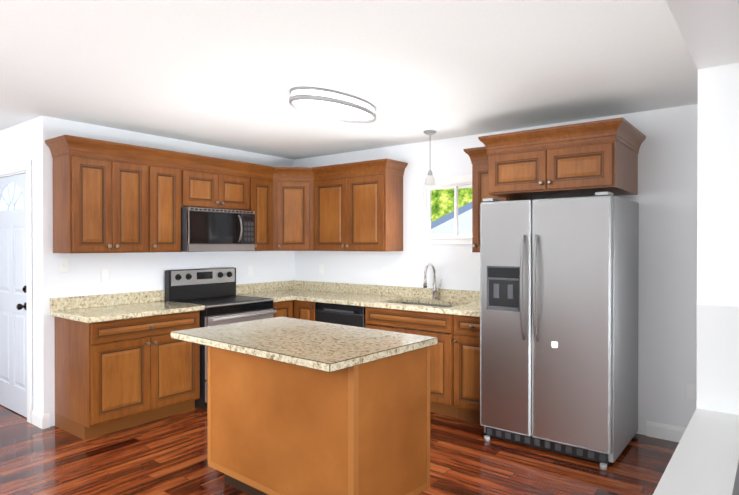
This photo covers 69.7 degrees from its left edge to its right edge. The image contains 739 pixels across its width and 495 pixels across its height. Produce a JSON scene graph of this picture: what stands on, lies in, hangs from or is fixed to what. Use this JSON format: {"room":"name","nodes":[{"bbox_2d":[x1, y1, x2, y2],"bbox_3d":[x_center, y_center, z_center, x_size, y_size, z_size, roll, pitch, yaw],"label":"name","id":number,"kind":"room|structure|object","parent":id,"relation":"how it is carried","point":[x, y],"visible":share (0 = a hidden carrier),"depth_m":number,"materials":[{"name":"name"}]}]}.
{"room":"kitchen","nodes":[
{"label":"kitchen","id":0,"kind":"room"},
{"bbox_2d":[0,118,36,410],"bbox_3d":[-3.429,0.190,4.904,2.070,2.440,0.130,0,0,38],"label":"wall","id":1,"kind":"structure","parent":0,"point":[18,143],"depth_m":4.27,"materials":[{"name":"paint"}]},
{"bbox_2d":[0,160,32,422],"bbox_3d":[-3.075,0.354,4.594,0.990,2.115,0.187,0,0,38],"label":"entry door","id":2,"kind":"structure","parent":1,"relation":"in","point":[16,386],"depth_m":4.50,"materials":[{"name":"white wood"}]},
{"bbox_2d":[36,116,293,426],"bbox_3d":[-1.770,0.188,5.253,0.130,2.440,2.710,0,0,38],"label":"wall","id":3,"kind":"structure","parent":0,"point":[136,272],"depth_m":4.49,"materials":[{"name":"paint"}]},
{"bbox_2d":[59,258,68,272],"bbox_3d":[-2.447,0.143,4.253,0.014,0.115,0.072,0,0,38],"label":"electrical outlet plate","id":4,"kind":"object","parent":3,"relation":"attached to","point":[63,262],"depth_m":4.25,"materials":[{"name":"white plastic"}]},
{"bbox_2d":[49,135,116,252],"bbox_3d":[-2.279,-0.396,4.216,0.322,0.880,0.312,0,0,38],"label":"upper cabinet","id":5,"kind":"object","parent":3,"relation":"attached to","point":[111,197],"depth_m":4.11,"materials":[{"name":"brown wood"}]},
{"bbox_2d":[101,268,109,281],"bbox_3d":[-2.249,0.232,4.516,0.007,0.115,0.072,0,0,38],"label":"electrical outlet plate","id":6,"kind":"object","parent":3,"relation":"attached to","point":[105,272],"depth_m":4.51,"materials":[{"name":"white plastic"}]},
{"bbox_2d":[113,142,152,252],"bbox_3d":[-2.088,-0.398,4.463,0.322,0.880,0.313,0,0,38],"label":"upper cabinet","id":7,"kind":"object","parent":3,"relation":"attached to","point":[132,164],"depth_m":4.39,"materials":[{"name":"brown wood"}]},
{"bbox_2d":[153,148,184,251],"bbox_3d":[-1.896,-0.399,4.711,0.322,0.880,0.314,0,0,38],"label":"upper cabinet","id":8,"kind":"object","parent":3,"relation":"attached to","point":[168,166],"depth_m":4.63,"materials":[{"name":"brown wood"}]},
{"bbox_2d":[185,153,220,208],"bbox_3d":[-1.681,-0.603,4.988,0.322,0.475,0.387,0,0,38],"label":"upper cabinet","id":9,"kind":"object","parent":3,"relation":"attached to","point":[202,173],"depth_m":4.91,"materials":[{"name":"brown wood"}]},
{"bbox_2d":[181,207,254,251],"bbox_3d":[-1.510,-0.164,5.108,0.450,0.400,0.758,0,0,38],"label":"microwave","id":10,"kind":"object","parent":9,"relation":"attached to","point":[209,230],"visible":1,"depth_m":4.94,"materials":[{"name":"grey"}]},
{"bbox_2d":[221,159,252,210],"bbox_3d":[-1.445,-0.605,5.295,0.322,0.475,0.387,0,0,38],"label":"upper cabinet","id":11,"kind":"object","parent":3,"relation":"attached to","point":[236,176],"depth_m":5.21,"materials":[{"name":"brown wood"}]},
{"bbox_2d":[248,265,252,275],"bbox_3d":[-1.289,0.250,5.759,0.007,0.115,0.072,0,0,38],"label":"electrical outlet plate","id":12,"kind":"object","parent":3,"relation":"attached to","point":[250,267],"depth_m":5.75,"materials":[{"name":"white plastic"}]},
{"bbox_2d":[253,164,272,250],"bbox_3d":[-1.230,-0.404,5.574,0.322,0.880,0.314,0,0,38],"label":"upper cabinet","id":13,"kind":"object","parent":3,"relation":"attached to","point":[262,174],"depth_m":5.49,"materials":[{"name":"brown wood"}]},
{"bbox_2d":[273,167,312,250],"bbox_3d":[-0.835,-0.406,5.852,0.607,0.880,0.607,0,0,38],"label":"upper cabinet","id":14,"kind":"object","parent":3,"relation":"attached to","point":[292,186],"depth_m":5.62,"materials":[{"name":"brown wood"}]},
{"bbox_2d":[0,404,678,494],"bbox_3d":[-1.404,1.455,2.356,8.400,0.060,7.140,0,0,38],"label":"floor","id":15,"kind":"structure","parent":0,"point":[165,456],"depth_m":3.47,"materials":[{"name":"brown wood"}]},
{"bbox_2d":[54,311,199,439],"bbox_3d":[-1.960,0.976,4.380,0.636,0.874,0.930,0,0,38],"label":"base cabinet","id":16,"kind":"object","parent":15,"relation":"on","point":[114,376],"visible":0.96,"depth_m":4.10,"materials":[{"name":"brown wood"}]},
{"bbox_2d":[50,290,204,322],"bbox_3d":[-1.964,0.468,4.363,0.647,0.138,0.973,0,0,38],"label":"countertop","id":17,"kind":"structure","parent":16,"relation":"on","point":[100,308],"depth_m":4.34,"materials":[{"name":"stone"}]},
{"bbox_2d":[165,267,276,408],"bbox_3d":[-1.389,0.809,5.020,0.712,1.200,0.762,0,0,38],"label":"range","id":18,"kind":"object","parent":15,"relation":"on","point":[212,291],"visible":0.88,"depth_m":4.96,"materials":[{"name":"black metal"}]},
{"bbox_2d":[273,300,315,320],"bbox_3d":[-0.809,0.968,5.647,0.909,0.874,0.912,0,0,38],"label":"base cabinet","id":19,"kind":"object","parent":15,"relation":"on","point":[299,309],"visible":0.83,"depth_m":5.34,"materials":[{"name":"brown wood"}]},
{"bbox_2d":[236,280,479,333],"bbox_3d":[-0.064,0.559,5.067,2.794,0.328,0.915,0,0,38],"label":"countertop","id":20,"kind":"structure","parent":19,"relation":"on","point":[459,302],"depth_m":5.24,"materials":[{"name":"stone"}]},
{"bbox_2d":[423,263,441,299],"bbox_3d":[0.588,0.320,4.938,0.113,0.349,0.220,0,0,38],"label":"faucet","id":21,"kind":"object","parent":20,"relation":"on","point":[435,289],"visible":1,"depth_m":4.99,"materials":[{"name":"silver metal"}]},
{"bbox_2d":[207,345,432,494],"bbox_3d":[-0.312,0.974,3.055,1.205,0.892,0.705,0,0,38],"label":"kitchen island","id":22,"kind":"object","parent":15,"relation":"on","point":[295,406],"depth_m":2.72,"materials":[{"name":"brown wood"}]},
{"bbox_2d":[171,317,436,372],"bbox_3d":[-0.395,0.510,3.000,1.336,0.038,0.896,0,0,38],"label":"island countertop","id":23,"kind":"structure","parent":22,"relation":"on","point":[323,347],"depth_m":2.81,"materials":[{"name":"beige stone"}]},
{"bbox_2d":[316,302,364,327],"bbox_3d":[-0.119,0.971,5.291,0.610,0.872,0.578,0,0,38],"label":"dishwasher","id":24,"kind":"object","parent":15,"relation":"on","point":[348,315],"visible":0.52,"depth_m":5.04,"materials":[{"name":"grey"}]},
{"bbox_2d":[365,306,457,417],"bbox_3d":[0.484,0.973,4.823,0.910,0.874,0.636,0,0,38],"label":"base cabinet","id":25,"kind":"object","parent":15,"relation":"on","point":[441,376],"visible":0.23,"depth_m":4.43,"materials":[{"name":"brown wood"}]},
{"bbox_2d":[453,314,479,422],"bbox_3d":[0.986,0.975,4.435,0.352,0.874,0.636,0,0,38],"label":"base cabinet","id":26,"kind":"object","parent":15,"relation":"on","point":[466,366],"visible":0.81,"depth_m":4.25,"materials":[{"name":"brown wood"}]},
{"bbox_2d":[480,191,638,469],"bbox_3d":[1.393,0.528,3.918,0.905,1.774,0.898,0,0,38],"label":"refrigerator","id":27,"kind":"object","parent":15,"relation":"on","point":[558,325],"visible":1,"depth_m":3.59,"materials":[{"name":"grey metal"}]},
{"bbox_2d":[0,0,697,159],"bbox_3d":[-1.404,-1.055,2.341,8.400,0.080,7.140,0,0,38],"label":"ceiling","id":28,"kind":"structure","parent":0,"point":[230,74],"depth_m":2.97,"materials":[{"name":"paint"}]},
{"bbox_2d":[289,87,375,122],"bbox_3d":[-0.239,-0.984,3.703,0.374,0.078,0.808,0,0,38],"label":"flush ceiling light","id":29,"kind":"object","parent":28,"relation":"attached to","point":[330,104],"visible":1,"depth_m":3.60,"materials":[{"name":"grey glass"}]},
{"bbox_2d":[424,130,436,185],"bbox_3d":[0.537,-0.792,4.709,0.116,0.474,0.116,0,0,38],"label":"pendant light","id":30,"kind":"object","parent":28,"relation":"hanging from","point":[429,179],"visible":1,"depth_m":4.68,"materials":[{"name":"grey glass"}]},
{"bbox_2d":[294,104,697,434],"bbox_3d":[1.551,0.192,4.482,6.330,2.440,0.130,0,0,38],"label":"wall","id":31,"kind":"structure","parent":0,"point":[665,198],"depth_m":3.98,"materials":[{"name":"paint"}]},
{"bbox_2d":[319,264,323,274],"bbox_3d":[-0.547,0.248,6.012,0.072,0.115,0.008,0,0,38],"label":"electrical outlet plate","id":32,"kind":"object","parent":31,"relation":"attached to","point":[321,266],"depth_m":6.01,"materials":[{"name":"white plastic"}]},
{"bbox_2d":[313,164,344,250],"bbox_3d":[-0.320,-0.405,5.635,0.472,0.880,0.322,0,0,38],"label":"upper cabinet","id":33,"kind":"object","parent":31,"relation":"attached to","point":[328,181],"depth_m":5.51,"materials":[{"name":"brown wood"}]},
{"bbox_2d":[345,159,404,251],"bbox_3d":[0.054,-0.403,5.346,0.472,0.880,0.322,0,0,38],"label":"upper cabinet","id":34,"kind":"object","parent":31,"relation":"attached to","point":[373,188],"depth_m":5.21,"materials":[{"name":"brown wood"}]},
{"bbox_2d":[414,175,471,244],"bbox_3d":[0.782,-0.346,5.033,0.755,0.640,0.148,0,0,38],"label":"window","id":35,"kind":"structure","parent":31,"relation":"in","point":[425,236],"depth_m":5.09,"materials":[{"name":"white"}]},
{"bbox_2d":[467,147,498,251],"bbox_3d":[1.094,-0.398,4.541,0.329,0.880,0.322,0,0,38],"label":"upper cabinet","id":36,"kind":"object","parent":31,"relation":"attached to","point":[475,154],"depth_m":4.48,"materials":[{"name":"brown wood"}]},
{"bbox_2d":[483,118,638,200],"bbox_3d":[1.458,-0.618,4.010,0.895,0.435,0.716,0,0,38],"label":"upper cabinet","id":37,"kind":"object","parent":31,"relation":"attached to","point":[588,159],"depth_m":3.72,"materials":[{"name":"brown wood"}]},
{"bbox_2d":[646,421,685,441],"bbox_3d":[2.299,1.360,3.821,0.550,0.112,0.014,0,0,38],"label":"baseboard","id":38,"kind":"structure","parent":31,"relation":"attached to","point":[653,429],"depth_m":3.91,"materials":[{"name":"white wood"}]},
{"bbox_2d":[686,383,696,399],"bbox_3d":[2.311,1.036,3.810,0.072,0.115,0.008,0,0,38],"label":"electrical outlet plate","id":39,"kind":"object","parent":31,"relation":"attached to","point":[691,391],"depth_m":3.81,"materials":[{"name":"white plastic"}]},
{"bbox_2d":[653,0,738,494],"bbox_3d":[0.457,0.214,0.823,0.130,2.440,7.000,0,0,38],"label":"wall","id":40,"kind":"structure","parent":0,"point":[704,460],"depth_m":1.62,"materials":[{"name":"white paint"}]},
{"label":"outside","id":41,"kind":"structure","parent":0,"visible":0},
{"bbox_2d":[431,188,471,233],"bbox_3d":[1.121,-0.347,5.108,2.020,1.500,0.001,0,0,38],"label":"window","id":42,"kind":"structure","parent":41,"point":[442,211],"depth_m":5.35,"materials":[{"name":"clear glass"}]}
]}

